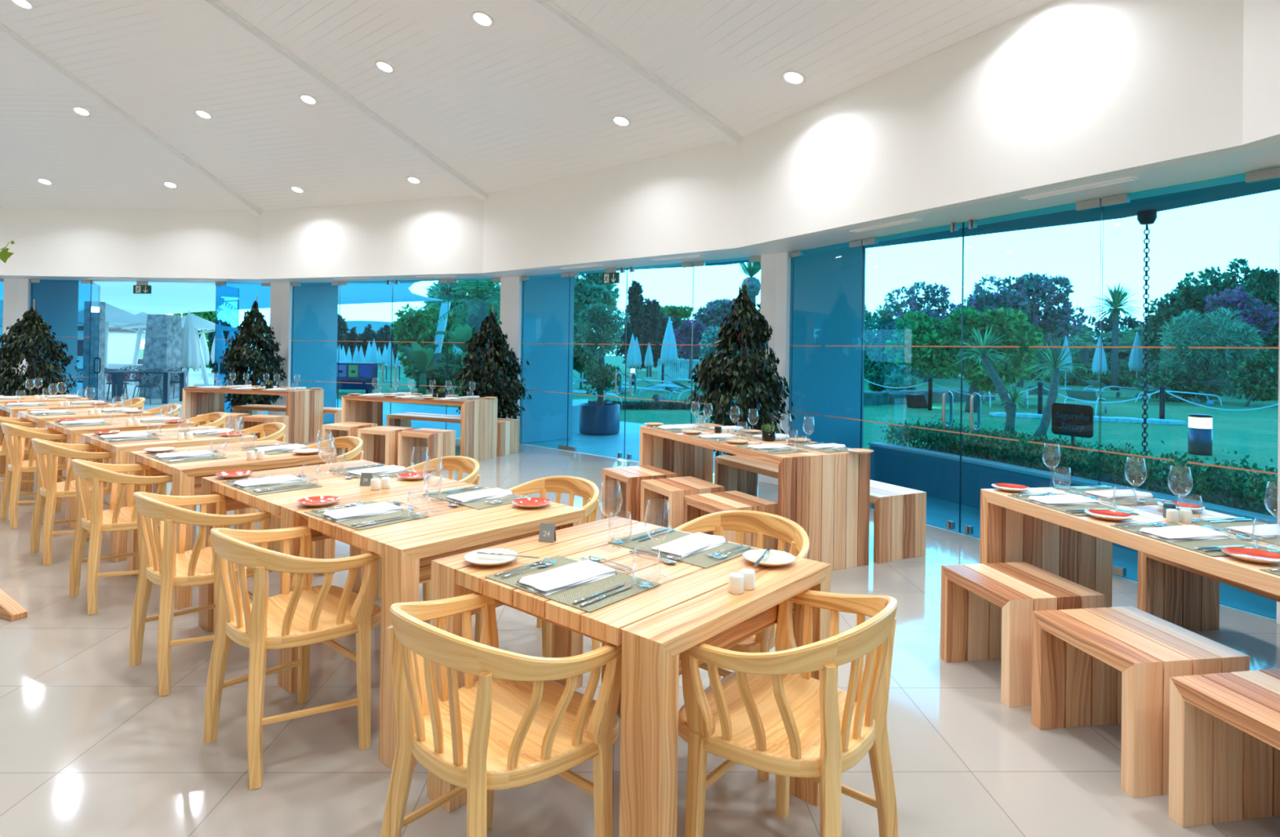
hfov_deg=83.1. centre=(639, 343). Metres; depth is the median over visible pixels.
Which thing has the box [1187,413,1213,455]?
bollard lamp
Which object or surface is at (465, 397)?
napkin
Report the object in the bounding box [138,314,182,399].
stone pillar
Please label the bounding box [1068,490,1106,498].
fork
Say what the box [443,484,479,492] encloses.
knife
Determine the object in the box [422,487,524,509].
placemat
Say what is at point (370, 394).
napkin
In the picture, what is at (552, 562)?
fork
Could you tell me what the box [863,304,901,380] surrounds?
tree
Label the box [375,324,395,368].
conifer
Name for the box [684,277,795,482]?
potted tree
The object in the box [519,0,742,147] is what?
trim
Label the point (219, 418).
armchair
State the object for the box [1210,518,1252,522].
knife
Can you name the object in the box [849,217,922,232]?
air vent
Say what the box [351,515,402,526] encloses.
knife
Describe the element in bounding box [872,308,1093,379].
trees
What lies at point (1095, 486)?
knife
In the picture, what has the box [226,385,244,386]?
napkin
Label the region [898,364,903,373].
closed parasol
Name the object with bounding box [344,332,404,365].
hedge
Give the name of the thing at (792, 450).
placemat
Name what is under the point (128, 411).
plate
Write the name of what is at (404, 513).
placemat
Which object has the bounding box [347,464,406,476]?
napkin
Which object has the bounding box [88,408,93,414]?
shaker
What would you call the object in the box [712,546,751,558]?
fork
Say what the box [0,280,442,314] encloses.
sky
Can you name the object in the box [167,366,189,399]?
chair
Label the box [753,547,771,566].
knife
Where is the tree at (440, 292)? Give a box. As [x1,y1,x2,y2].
[422,280,500,352]
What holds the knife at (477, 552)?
on the plate at (472, 557)
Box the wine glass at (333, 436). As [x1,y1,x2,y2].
[317,435,335,482]
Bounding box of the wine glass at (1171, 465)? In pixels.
[1167,465,1192,524]
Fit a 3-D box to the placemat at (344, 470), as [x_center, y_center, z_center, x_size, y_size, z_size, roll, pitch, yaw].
[-1.435,0.691,3.900,0.430,0.002,0.300,0,-1,41]
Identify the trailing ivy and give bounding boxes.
[0,240,14,263]
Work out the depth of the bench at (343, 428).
9.00 m
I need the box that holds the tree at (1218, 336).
[1155,306,1264,402]
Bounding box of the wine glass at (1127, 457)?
[1124,457,1146,511]
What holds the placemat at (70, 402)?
on the dining table at (4, 410)
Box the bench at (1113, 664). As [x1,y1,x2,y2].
[1031,605,1249,797]
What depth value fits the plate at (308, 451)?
4.54 m
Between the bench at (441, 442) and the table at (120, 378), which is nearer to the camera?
the bench at (441, 442)
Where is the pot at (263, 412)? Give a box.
[257,410,265,414]
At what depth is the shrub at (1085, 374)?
35.22 m
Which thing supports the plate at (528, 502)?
on the dining table at (406, 549)
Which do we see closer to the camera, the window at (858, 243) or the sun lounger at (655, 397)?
the window at (858, 243)
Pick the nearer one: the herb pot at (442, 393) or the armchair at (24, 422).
the armchair at (24, 422)
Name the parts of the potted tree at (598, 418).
pot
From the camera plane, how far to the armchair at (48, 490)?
4.69 m
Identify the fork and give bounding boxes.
[226,474,271,481]
[311,501,361,511]
[315,502,365,512]
[336,471,357,476]
[375,471,413,475]
[378,472,402,476]
[383,501,414,511]
[435,497,464,503]
[485,495,524,502]
[488,496,528,503]
[493,557,549,575]
[501,560,557,577]
[578,556,631,573]
[632,547,684,559]
[704,544,742,556]
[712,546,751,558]
[1011,492,1053,494]
[1016,493,1057,496]
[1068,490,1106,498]
[1115,520,1162,524]
[1121,523,1170,527]
[1124,498,1165,501]
[1131,500,1171,502]
[1204,524,1262,537]
[1226,533,1249,541]
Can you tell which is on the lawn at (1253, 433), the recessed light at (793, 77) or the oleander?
the oleander
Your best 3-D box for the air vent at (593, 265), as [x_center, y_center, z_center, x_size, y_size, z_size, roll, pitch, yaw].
[-0.766,-0.997,9.354,0.712,0.012,0.082,0,-1,42]
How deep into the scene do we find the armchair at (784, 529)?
2.85 m
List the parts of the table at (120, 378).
leg, leg, leg, leg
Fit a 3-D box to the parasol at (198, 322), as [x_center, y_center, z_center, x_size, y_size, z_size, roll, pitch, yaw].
[-14.942,0.205,23.997,3.200,2.431,3.200,1,0,-23]
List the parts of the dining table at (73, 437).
leg, leg, leg, leg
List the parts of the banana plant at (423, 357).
stem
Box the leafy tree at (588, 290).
[573,271,620,383]
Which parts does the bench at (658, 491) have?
panel, seat, panel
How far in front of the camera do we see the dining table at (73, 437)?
5.81 m
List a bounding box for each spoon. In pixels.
[297,474,318,479]
[332,473,352,478]
[391,500,419,509]
[430,498,458,506]
[588,555,635,569]
[629,551,676,564]
[1064,491,1097,499]
[1082,495,1118,505]
[1200,525,1253,540]
[1213,528,1252,539]
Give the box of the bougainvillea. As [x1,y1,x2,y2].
[1203,284,1279,399]
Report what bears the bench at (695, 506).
on the floor
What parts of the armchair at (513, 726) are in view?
leg, leg, leg, crest rail, seat, leg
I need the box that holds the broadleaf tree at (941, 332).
[883,305,1044,412]
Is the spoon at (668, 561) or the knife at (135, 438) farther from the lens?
the knife at (135, 438)
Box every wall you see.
[0,0,1279,279]
[31,280,78,395]
[291,282,337,422]
[520,275,574,443]
[572,399,587,430]
[790,246,865,448]
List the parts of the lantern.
post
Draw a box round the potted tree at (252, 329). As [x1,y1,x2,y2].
[214,296,286,414]
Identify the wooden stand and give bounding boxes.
[0,587,27,621]
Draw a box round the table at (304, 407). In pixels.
[182,385,324,444]
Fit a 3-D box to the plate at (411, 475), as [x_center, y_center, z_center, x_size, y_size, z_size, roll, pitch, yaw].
[-1.164,0.685,3.724,0.171,0.020,0.171,1,-1,41]
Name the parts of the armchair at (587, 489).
leg, leg, leg, crest rail, leg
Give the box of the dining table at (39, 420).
[17,406,153,500]
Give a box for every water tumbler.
[301,463,320,486]
[328,450,345,470]
[406,488,429,518]
[422,470,442,494]
[608,511,632,543]
[631,546,661,588]
[1052,466,1071,488]
[1112,486,1137,513]
[1177,493,1203,521]
[1252,517,1279,551]
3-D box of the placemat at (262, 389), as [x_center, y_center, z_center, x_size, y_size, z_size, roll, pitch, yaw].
[-5.212,0.666,10.396,0.430,0.002,0.300,1,0,15]
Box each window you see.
[28,279,91,398]
[213,282,270,386]
[290,281,339,407]
[446,277,500,438]
[519,272,569,449]
[691,256,760,416]
[788,240,863,440]
[1099,166,1279,618]
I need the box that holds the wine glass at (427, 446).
[410,446,429,497]
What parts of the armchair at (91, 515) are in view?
leg, leg, seat, crest rail, leg, leg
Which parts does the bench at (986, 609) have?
panel, seat, panel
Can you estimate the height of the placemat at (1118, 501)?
0.002 m
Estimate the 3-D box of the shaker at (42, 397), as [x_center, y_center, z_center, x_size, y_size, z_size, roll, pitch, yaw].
[-6.902,0.615,8.337,0.043,0.054,0.043,1,0,0]
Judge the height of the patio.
0.022 m
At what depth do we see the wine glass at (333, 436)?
3.57 m
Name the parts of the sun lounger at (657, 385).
frame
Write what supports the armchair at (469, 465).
on the floor
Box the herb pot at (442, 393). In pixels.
[437,387,445,397]
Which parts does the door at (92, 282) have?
handle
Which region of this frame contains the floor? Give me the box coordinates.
[0,438,1279,836]
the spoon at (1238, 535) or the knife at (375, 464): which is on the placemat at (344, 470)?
the knife at (375, 464)
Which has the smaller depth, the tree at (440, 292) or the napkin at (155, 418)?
the napkin at (155, 418)
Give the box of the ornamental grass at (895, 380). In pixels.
[882,370,923,391]
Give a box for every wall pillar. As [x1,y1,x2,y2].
[2,278,32,386]
[267,282,293,415]
[498,275,523,443]
[758,251,792,484]
[1276,259,1279,624]
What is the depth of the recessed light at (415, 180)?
10.19 m
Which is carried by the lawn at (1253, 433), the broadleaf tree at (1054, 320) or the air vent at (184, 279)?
the broadleaf tree at (1054, 320)
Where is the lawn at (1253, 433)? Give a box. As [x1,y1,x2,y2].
[138,348,1278,487]
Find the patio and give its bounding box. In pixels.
[76,367,1276,621]
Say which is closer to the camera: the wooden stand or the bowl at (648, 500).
the bowl at (648, 500)
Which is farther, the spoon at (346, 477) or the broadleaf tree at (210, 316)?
the broadleaf tree at (210, 316)
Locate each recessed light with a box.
[10,0,33,9]
[36,177,53,185]
[71,106,91,116]
[162,181,177,188]
[194,109,212,119]
[289,186,304,193]
[298,93,317,105]
[374,60,394,73]
[406,176,421,184]
[471,11,493,27]
[611,115,630,127]
[781,70,805,84]
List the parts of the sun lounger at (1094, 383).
frame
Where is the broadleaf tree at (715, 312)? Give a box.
[693,297,744,330]
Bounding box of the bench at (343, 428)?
[321,421,377,460]
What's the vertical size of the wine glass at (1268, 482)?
0.229 m
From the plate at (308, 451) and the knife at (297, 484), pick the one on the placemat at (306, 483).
the knife at (297, 484)
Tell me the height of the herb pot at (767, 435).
0.134 m
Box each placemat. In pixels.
[0,397,24,399]
[3,404,46,407]
[26,412,75,416]
[44,396,81,398]
[55,422,111,426]
[70,402,91,404]
[93,435,160,442]
[101,410,144,413]
[132,418,165,422]
[146,453,226,463]
[177,429,220,436]
[222,477,322,495]
[240,444,308,454]
[262,389,295,391]
[304,500,429,530]
[328,464,413,479]
[356,395,384,396]
[395,396,422,399]
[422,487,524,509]
[431,398,474,400]
[455,396,485,399]
[484,555,661,612]
[607,527,757,568]
[649,426,704,432]
[688,435,751,442]
[698,425,742,431]
[734,443,806,453]
[736,433,789,440]
[786,442,848,452]
[1007,493,1138,515]
[1051,485,1158,505]
[1110,523,1279,556]
[1191,517,1279,545]
[1259,568,1279,575]
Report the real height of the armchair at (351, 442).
0.790 m
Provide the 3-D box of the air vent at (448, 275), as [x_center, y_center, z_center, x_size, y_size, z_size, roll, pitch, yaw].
[-3.081,-1.020,10.931,0.712,0.012,0.082,1,0,21]
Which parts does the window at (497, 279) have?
pane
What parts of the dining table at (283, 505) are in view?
leg, leg, leg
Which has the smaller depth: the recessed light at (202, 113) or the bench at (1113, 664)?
the bench at (1113, 664)
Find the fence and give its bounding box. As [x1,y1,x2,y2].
[657,358,700,380]
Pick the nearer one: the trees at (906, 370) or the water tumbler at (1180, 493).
the water tumbler at (1180, 493)
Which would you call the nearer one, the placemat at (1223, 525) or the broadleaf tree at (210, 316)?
the placemat at (1223, 525)
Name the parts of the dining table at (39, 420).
leg, leg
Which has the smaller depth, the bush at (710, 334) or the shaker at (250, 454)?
the shaker at (250, 454)
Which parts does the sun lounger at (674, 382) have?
frame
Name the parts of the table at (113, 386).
leg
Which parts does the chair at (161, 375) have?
leg frame, seat, leg frame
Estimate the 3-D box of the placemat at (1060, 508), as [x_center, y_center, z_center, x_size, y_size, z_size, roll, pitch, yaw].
[1.934,0.721,3.249,0.300,0.002,0.430,1,0,-10]
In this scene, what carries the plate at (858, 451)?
on the table at (826, 494)
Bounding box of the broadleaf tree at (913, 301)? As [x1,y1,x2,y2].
[873,280,959,382]
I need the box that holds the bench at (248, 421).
[235,413,288,442]
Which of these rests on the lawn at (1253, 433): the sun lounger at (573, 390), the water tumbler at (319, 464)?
the sun lounger at (573, 390)
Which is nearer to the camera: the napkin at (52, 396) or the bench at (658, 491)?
the bench at (658, 491)
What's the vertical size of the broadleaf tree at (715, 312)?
4.099 m
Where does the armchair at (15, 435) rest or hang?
on the floor
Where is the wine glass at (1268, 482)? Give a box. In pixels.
[1263,481,1279,545]
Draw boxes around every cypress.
[623,280,644,378]
[640,297,661,377]
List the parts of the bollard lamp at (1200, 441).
lamp glass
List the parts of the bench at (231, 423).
panel, seat, panel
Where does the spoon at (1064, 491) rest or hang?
on the table at (1078, 549)
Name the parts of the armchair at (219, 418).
leg, crest rail, leg, leg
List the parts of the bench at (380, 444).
panel, seat, panel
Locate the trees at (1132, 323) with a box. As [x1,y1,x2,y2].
[1068,312,1160,374]
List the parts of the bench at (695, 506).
panel, seat, panel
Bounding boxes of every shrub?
[402,350,498,392]
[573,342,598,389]
[865,369,888,391]
[1038,360,1151,386]
[1133,348,1279,406]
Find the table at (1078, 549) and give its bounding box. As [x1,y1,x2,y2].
[979,487,1279,607]
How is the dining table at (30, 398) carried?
on the floor
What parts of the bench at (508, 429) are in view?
panel, seat, panel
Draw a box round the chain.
[1137,208,1157,473]
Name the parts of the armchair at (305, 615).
leg, leg, crest rail, leg, seat, leg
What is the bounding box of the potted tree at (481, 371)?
[453,304,531,418]
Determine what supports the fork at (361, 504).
on the placemat at (404, 513)
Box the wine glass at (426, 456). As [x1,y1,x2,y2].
[422,456,444,512]
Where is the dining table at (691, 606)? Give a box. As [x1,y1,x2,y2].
[426,515,831,836]
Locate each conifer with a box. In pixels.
[206,317,249,373]
[337,313,350,350]
[345,326,359,362]
[356,323,377,351]
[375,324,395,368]
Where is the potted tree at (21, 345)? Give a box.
[0,298,79,395]
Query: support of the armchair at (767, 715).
on the floor
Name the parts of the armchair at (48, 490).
leg, leg, crest rail, seat, leg, leg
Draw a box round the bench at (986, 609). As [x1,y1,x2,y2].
[940,561,1104,706]
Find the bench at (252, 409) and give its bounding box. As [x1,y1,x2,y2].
[232,404,341,422]
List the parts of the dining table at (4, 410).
leg, leg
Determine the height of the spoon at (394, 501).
0.011 m
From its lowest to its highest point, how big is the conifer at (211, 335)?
2.964 m
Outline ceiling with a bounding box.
[0,0,1057,210]
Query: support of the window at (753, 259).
attached to the wall pillar at (775, 268)
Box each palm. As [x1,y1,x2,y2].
[404,279,500,392]
[738,261,760,373]
[1035,324,1130,382]
[1086,324,1155,386]
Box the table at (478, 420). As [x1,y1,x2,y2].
[341,392,497,461]
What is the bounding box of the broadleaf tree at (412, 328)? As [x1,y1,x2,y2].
[389,302,461,388]
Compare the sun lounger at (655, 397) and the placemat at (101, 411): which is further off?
the sun lounger at (655, 397)
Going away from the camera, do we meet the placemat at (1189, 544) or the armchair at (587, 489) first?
the placemat at (1189, 544)
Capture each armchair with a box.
[0,416,35,492]
[0,422,67,528]
[30,438,128,565]
[69,458,172,614]
[111,397,145,409]
[128,491,272,696]
[137,358,142,364]
[145,404,181,418]
[161,411,226,494]
[203,524,381,789]
[234,422,285,528]
[275,435,363,558]
[374,455,480,621]
[380,591,622,836]
[475,475,600,657]
[674,510,809,781]
[678,589,897,836]
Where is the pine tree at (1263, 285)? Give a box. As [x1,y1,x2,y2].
[1200,257,1279,374]
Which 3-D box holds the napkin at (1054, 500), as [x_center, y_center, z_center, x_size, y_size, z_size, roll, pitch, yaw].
[1.925,0.708,3.281,0.285,0.022,0.142,1,0,-12]
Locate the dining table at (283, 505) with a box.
[198,459,469,693]
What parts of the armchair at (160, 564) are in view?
leg, leg, crest rail, seat, leg, leg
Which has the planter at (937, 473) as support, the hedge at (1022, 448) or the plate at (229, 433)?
the hedge at (1022, 448)
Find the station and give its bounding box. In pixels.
[336,362,377,393]
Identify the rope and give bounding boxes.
[863,378,928,388]
[932,382,1038,396]
[1042,386,1159,403]
[1164,390,1278,410]
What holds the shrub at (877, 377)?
on the lawn at (1253, 433)
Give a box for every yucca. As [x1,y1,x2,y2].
[951,325,1014,435]
[991,381,1039,432]
[1022,335,1094,437]
[1084,280,1143,390]
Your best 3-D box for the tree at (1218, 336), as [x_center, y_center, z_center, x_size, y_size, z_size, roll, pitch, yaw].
[18.956,0.455,23.994,2.981,3.485,2.121,1,-1,36]
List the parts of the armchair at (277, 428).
leg, crest rail, leg, leg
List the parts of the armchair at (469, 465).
leg, leg, leg, crest rail, leg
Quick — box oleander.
[673,317,706,382]
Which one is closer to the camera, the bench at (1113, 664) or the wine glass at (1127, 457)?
the bench at (1113, 664)
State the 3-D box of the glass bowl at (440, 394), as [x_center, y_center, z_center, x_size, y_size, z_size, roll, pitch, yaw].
[-2.586,0.665,9.404,0.104,0.070,0.104,1,0,33]
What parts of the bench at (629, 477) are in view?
panel, seat, panel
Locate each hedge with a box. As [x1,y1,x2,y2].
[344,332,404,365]
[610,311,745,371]
[880,413,1277,516]
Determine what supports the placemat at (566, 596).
on the dining table at (691, 606)
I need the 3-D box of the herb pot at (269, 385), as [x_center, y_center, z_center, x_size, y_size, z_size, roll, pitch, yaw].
[-5.464,0.599,10.642,0.122,0.134,0.127,1,0,-25]
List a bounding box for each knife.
[110,438,141,441]
[167,456,208,461]
[168,457,209,462]
[253,484,300,491]
[255,484,302,492]
[261,443,290,446]
[346,463,381,468]
[348,463,383,469]
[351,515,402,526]
[355,516,405,527]
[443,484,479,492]
[446,485,483,493]
[475,551,539,558]
[572,582,625,604]
[580,584,632,606]
[631,527,667,539]
[637,528,674,541]
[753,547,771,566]
[1065,508,1107,511]
[1071,484,1106,487]
[1071,509,1110,512]
[1076,486,1111,488]
[1194,545,1244,549]
[1203,546,1253,551]
[1204,516,1245,520]
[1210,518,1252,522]
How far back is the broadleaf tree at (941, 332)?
17.99 m
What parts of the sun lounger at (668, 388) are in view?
frame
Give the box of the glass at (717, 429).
[714,426,721,433]
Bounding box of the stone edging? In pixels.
[989,411,1186,424]
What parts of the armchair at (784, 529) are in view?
leg, crest rail, seat, leg, leg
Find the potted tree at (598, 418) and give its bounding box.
[573,302,631,435]
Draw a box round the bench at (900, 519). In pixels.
[714,455,926,563]
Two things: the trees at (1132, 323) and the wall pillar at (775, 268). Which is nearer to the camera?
the wall pillar at (775, 268)
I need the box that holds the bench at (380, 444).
[357,425,414,465]
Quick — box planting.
[588,400,738,409]
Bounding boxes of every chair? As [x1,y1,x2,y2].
[76,368,83,382]
[104,367,128,400]
[119,365,142,396]
[131,368,163,404]
[137,365,142,395]
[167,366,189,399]
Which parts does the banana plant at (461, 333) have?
stem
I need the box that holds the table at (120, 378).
[103,370,186,403]
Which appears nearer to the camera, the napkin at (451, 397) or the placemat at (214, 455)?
the placemat at (214, 455)
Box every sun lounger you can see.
[572,389,622,409]
[573,374,633,394]
[595,385,673,402]
[621,373,682,392]
[637,377,702,400]
[661,373,693,391]
[667,380,737,402]
[982,385,1017,408]
[1023,386,1056,408]
[1064,389,1106,415]
[1083,379,1142,397]
[1134,383,1222,406]
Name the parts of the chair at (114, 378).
leg frame, seat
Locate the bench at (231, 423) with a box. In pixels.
[196,412,249,431]
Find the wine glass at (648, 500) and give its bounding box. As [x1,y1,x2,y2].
[644,499,671,577]
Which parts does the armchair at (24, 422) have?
seat, crest rail, leg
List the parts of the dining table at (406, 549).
leg, leg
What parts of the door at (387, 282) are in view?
handle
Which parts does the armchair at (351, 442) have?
leg, leg, leg, crest rail, leg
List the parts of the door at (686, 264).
handle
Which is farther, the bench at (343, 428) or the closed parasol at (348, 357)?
the closed parasol at (348, 357)
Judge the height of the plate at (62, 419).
0.020 m
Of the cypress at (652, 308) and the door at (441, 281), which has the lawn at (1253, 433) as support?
the cypress at (652, 308)
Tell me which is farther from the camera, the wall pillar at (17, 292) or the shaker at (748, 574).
the wall pillar at (17, 292)
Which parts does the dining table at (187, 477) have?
leg, leg, leg, leg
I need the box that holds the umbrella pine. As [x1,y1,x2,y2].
[659,304,694,322]
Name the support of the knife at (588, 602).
on the placemat at (566, 596)
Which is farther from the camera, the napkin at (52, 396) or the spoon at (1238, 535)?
the napkin at (52, 396)
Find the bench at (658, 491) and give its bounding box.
[640,475,724,528]
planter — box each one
[426,379,444,392]
[868,441,1277,552]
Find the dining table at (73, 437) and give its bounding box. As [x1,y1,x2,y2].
[44,414,198,528]
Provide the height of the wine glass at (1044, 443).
0.229 m
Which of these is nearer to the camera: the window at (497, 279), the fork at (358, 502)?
the fork at (358, 502)
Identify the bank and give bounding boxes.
[863,388,995,404]
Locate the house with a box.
[76,325,143,379]
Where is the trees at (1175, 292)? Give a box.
[1142,292,1235,383]
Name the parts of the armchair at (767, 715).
leg, seat, leg, crest rail, leg, leg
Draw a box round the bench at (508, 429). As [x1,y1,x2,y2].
[386,412,519,456]
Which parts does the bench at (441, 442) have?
panel, seat, panel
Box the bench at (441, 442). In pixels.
[397,427,455,472]
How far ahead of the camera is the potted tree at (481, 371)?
10.16 m
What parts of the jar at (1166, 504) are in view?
lid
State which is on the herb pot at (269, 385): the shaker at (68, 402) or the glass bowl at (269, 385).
the glass bowl at (269, 385)
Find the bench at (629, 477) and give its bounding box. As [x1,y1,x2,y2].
[601,464,677,521]
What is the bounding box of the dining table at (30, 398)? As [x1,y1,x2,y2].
[0,394,88,443]
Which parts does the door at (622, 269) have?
handle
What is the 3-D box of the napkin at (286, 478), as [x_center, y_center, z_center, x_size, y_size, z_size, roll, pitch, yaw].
[-1.817,0.669,3.529,0.142,0.022,0.285,1,-1,40]
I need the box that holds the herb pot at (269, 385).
[265,380,273,389]
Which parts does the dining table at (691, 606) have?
leg, leg, leg, leg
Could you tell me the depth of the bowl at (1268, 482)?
2.59 m
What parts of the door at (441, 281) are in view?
handle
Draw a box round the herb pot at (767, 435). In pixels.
[760,422,777,441]
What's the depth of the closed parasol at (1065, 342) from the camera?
31.18 m
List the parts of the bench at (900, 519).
panel, seat, panel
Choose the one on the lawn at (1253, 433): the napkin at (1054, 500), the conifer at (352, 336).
the conifer at (352, 336)
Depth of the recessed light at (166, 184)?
11.13 m
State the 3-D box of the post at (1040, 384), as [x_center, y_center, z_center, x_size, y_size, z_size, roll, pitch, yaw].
[9.434,1.312,17.009,0.120,0.840,0.120,1,0,0]
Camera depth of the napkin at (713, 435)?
5.49 m
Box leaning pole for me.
[434,298,450,359]
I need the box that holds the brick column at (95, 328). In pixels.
[82,301,105,400]
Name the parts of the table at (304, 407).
panel, panel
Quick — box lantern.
[631,368,635,384]
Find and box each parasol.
[0,299,84,347]
[77,302,146,394]
[77,311,200,384]
[120,313,239,386]
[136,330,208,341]
[181,311,200,387]
[195,329,209,379]
[210,320,226,381]
[224,324,235,364]
[337,345,341,355]
[339,345,346,362]
[346,346,351,362]
[352,345,359,362]
[358,345,364,362]
[364,340,371,362]
[368,338,378,363]
[377,346,382,371]
[381,344,386,373]
[384,340,395,381]
[395,352,402,377]
[626,333,638,382]
[633,337,641,381]
[644,342,653,377]
[660,316,677,385]
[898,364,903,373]
[1058,336,1072,389]
[1091,337,1107,391]
[1128,332,1145,388]
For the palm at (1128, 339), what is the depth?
37.31 m
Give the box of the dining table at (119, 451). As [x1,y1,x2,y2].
[80,425,257,562]
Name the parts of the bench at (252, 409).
panel, seat, panel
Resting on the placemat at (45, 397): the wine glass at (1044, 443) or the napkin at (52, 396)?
the napkin at (52, 396)
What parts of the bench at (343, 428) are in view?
panel, seat, panel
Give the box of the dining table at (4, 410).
[0,400,117,474]
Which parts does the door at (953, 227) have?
handle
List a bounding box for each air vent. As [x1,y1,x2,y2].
[88,277,133,279]
[183,279,228,280]
[333,277,372,279]
[415,275,457,277]
[560,264,602,269]
[651,254,704,261]
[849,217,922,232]
[1019,176,1140,200]
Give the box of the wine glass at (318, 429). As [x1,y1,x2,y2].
[315,429,333,472]
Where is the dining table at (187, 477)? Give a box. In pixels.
[127,440,337,609]
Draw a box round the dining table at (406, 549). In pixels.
[295,484,585,768]
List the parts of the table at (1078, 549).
panel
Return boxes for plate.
[4,400,23,403]
[26,408,49,411]
[54,417,79,421]
[64,395,81,398]
[91,402,110,404]
[93,430,121,435]
[123,409,144,413]
[143,446,176,453]
[164,419,187,422]
[215,470,253,478]
[218,431,244,436]
[251,387,263,390]
[292,448,321,454]
[297,495,340,506]
[396,471,431,479]
[422,396,435,399]
[463,548,518,565]
[484,396,497,399]
[511,497,551,508]
[644,422,663,426]
[681,430,702,434]
[725,439,749,444]
[741,429,761,433]
[742,548,795,566]
[787,437,811,442]
[847,448,874,453]
[991,483,1030,492]
[1084,508,1133,520]
[1156,501,1204,511]
[1221,546,1279,563]
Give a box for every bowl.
[265,383,273,389]
[422,456,444,486]
[437,391,445,397]
[644,499,671,541]
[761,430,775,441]
[1124,457,1146,484]
[1167,465,1192,495]
[1263,481,1275,515]
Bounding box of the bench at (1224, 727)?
[1168,667,1279,827]
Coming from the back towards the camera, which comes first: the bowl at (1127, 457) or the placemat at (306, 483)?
the placemat at (306, 483)
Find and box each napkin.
[0,395,21,398]
[6,402,43,405]
[30,409,70,413]
[48,394,78,397]
[59,419,104,425]
[71,400,104,404]
[99,431,151,439]
[101,407,137,411]
[140,416,179,421]
[155,449,213,459]
[189,427,235,434]
[200,386,222,388]
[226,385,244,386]
[232,474,302,488]
[235,386,255,389]
[254,443,306,452]
[266,387,286,390]
[286,386,306,389]
[321,502,402,521]
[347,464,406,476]
[361,393,383,395]
[386,392,404,395]
[399,395,419,398]
[422,394,437,396]
[439,396,460,399]
[446,487,512,502]
[458,395,479,398]
[515,559,617,595]
[650,532,728,557]
[657,425,693,430]
[697,433,737,439]
[709,425,744,430]
[746,443,790,449]
[751,433,790,438]
[803,443,845,448]
[1026,494,1101,506]
[1084,488,1155,499]
[1137,524,1230,541]
[1226,524,1279,538]
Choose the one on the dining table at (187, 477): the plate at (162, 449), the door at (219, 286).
the plate at (162, 449)
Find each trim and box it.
[0,22,262,216]
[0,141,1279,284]
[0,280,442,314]
[193,0,488,200]
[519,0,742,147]
[640,177,1279,269]
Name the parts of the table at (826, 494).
panel, panel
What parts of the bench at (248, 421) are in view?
panel, seat, panel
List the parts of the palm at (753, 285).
pruned crown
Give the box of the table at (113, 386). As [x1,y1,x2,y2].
[76,368,118,398]
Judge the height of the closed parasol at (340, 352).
1.518 m
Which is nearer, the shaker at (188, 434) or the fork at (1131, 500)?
the fork at (1131, 500)
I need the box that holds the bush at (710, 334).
[698,324,738,395]
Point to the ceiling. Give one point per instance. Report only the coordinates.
(517, 101)
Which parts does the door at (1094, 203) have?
handle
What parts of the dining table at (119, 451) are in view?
leg, leg, leg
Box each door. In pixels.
[88,280,101,400]
[213,285,239,382]
[337,280,392,405]
[390,279,448,428]
[566,266,626,458]
[624,262,693,461]
[860,222,963,532]
[960,198,1102,537]
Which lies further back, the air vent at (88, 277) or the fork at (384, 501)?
the air vent at (88, 277)
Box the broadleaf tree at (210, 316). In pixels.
[172,311,220,367]
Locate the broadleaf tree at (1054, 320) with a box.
[951,271,1088,386]
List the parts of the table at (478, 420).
panel, panel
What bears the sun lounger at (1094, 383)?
on the lawn at (1253, 433)
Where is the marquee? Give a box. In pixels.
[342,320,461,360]
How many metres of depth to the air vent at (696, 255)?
8.27 m
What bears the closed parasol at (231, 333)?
on the patio
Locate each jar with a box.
[1162,502,1176,517]
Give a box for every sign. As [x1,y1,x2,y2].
[133,280,151,293]
[359,471,372,485]
[538,522,555,542]
[601,267,619,284]
[905,394,928,408]
[1051,402,1093,475]
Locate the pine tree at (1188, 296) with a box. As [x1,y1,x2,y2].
[1142,267,1226,373]
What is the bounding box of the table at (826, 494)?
[639,422,870,570]
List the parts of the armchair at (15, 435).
leg, leg, crest rail, seat, leg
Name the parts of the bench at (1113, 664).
panel, seat, panel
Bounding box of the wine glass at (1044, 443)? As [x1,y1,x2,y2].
[1041,443,1061,489]
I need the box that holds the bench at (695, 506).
[683,490,777,550]
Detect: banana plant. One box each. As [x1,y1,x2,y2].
[399,342,461,395]
[434,324,493,395]
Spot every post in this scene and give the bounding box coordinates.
[661,364,664,383]
[928,377,933,409]
[1037,382,1043,413]
[1159,385,1165,418]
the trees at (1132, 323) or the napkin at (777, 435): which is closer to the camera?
the napkin at (777, 435)
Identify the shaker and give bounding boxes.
[34,395,39,399]
[40,395,44,399]
[57,400,63,406]
[64,400,70,406]
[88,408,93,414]
[95,408,101,414]
[125,418,132,426]
[133,418,140,425]
[177,431,184,439]
[185,431,192,439]
[246,449,255,459]
[256,448,264,458]
[370,477,380,489]
[381,476,391,488]
[722,426,728,433]
[728,426,733,434]
[728,571,743,594]
[740,568,755,590]
[1165,508,1179,523]
[1178,508,1192,523]
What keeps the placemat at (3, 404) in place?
on the dining table at (4, 410)
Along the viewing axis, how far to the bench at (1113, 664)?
2.56 m

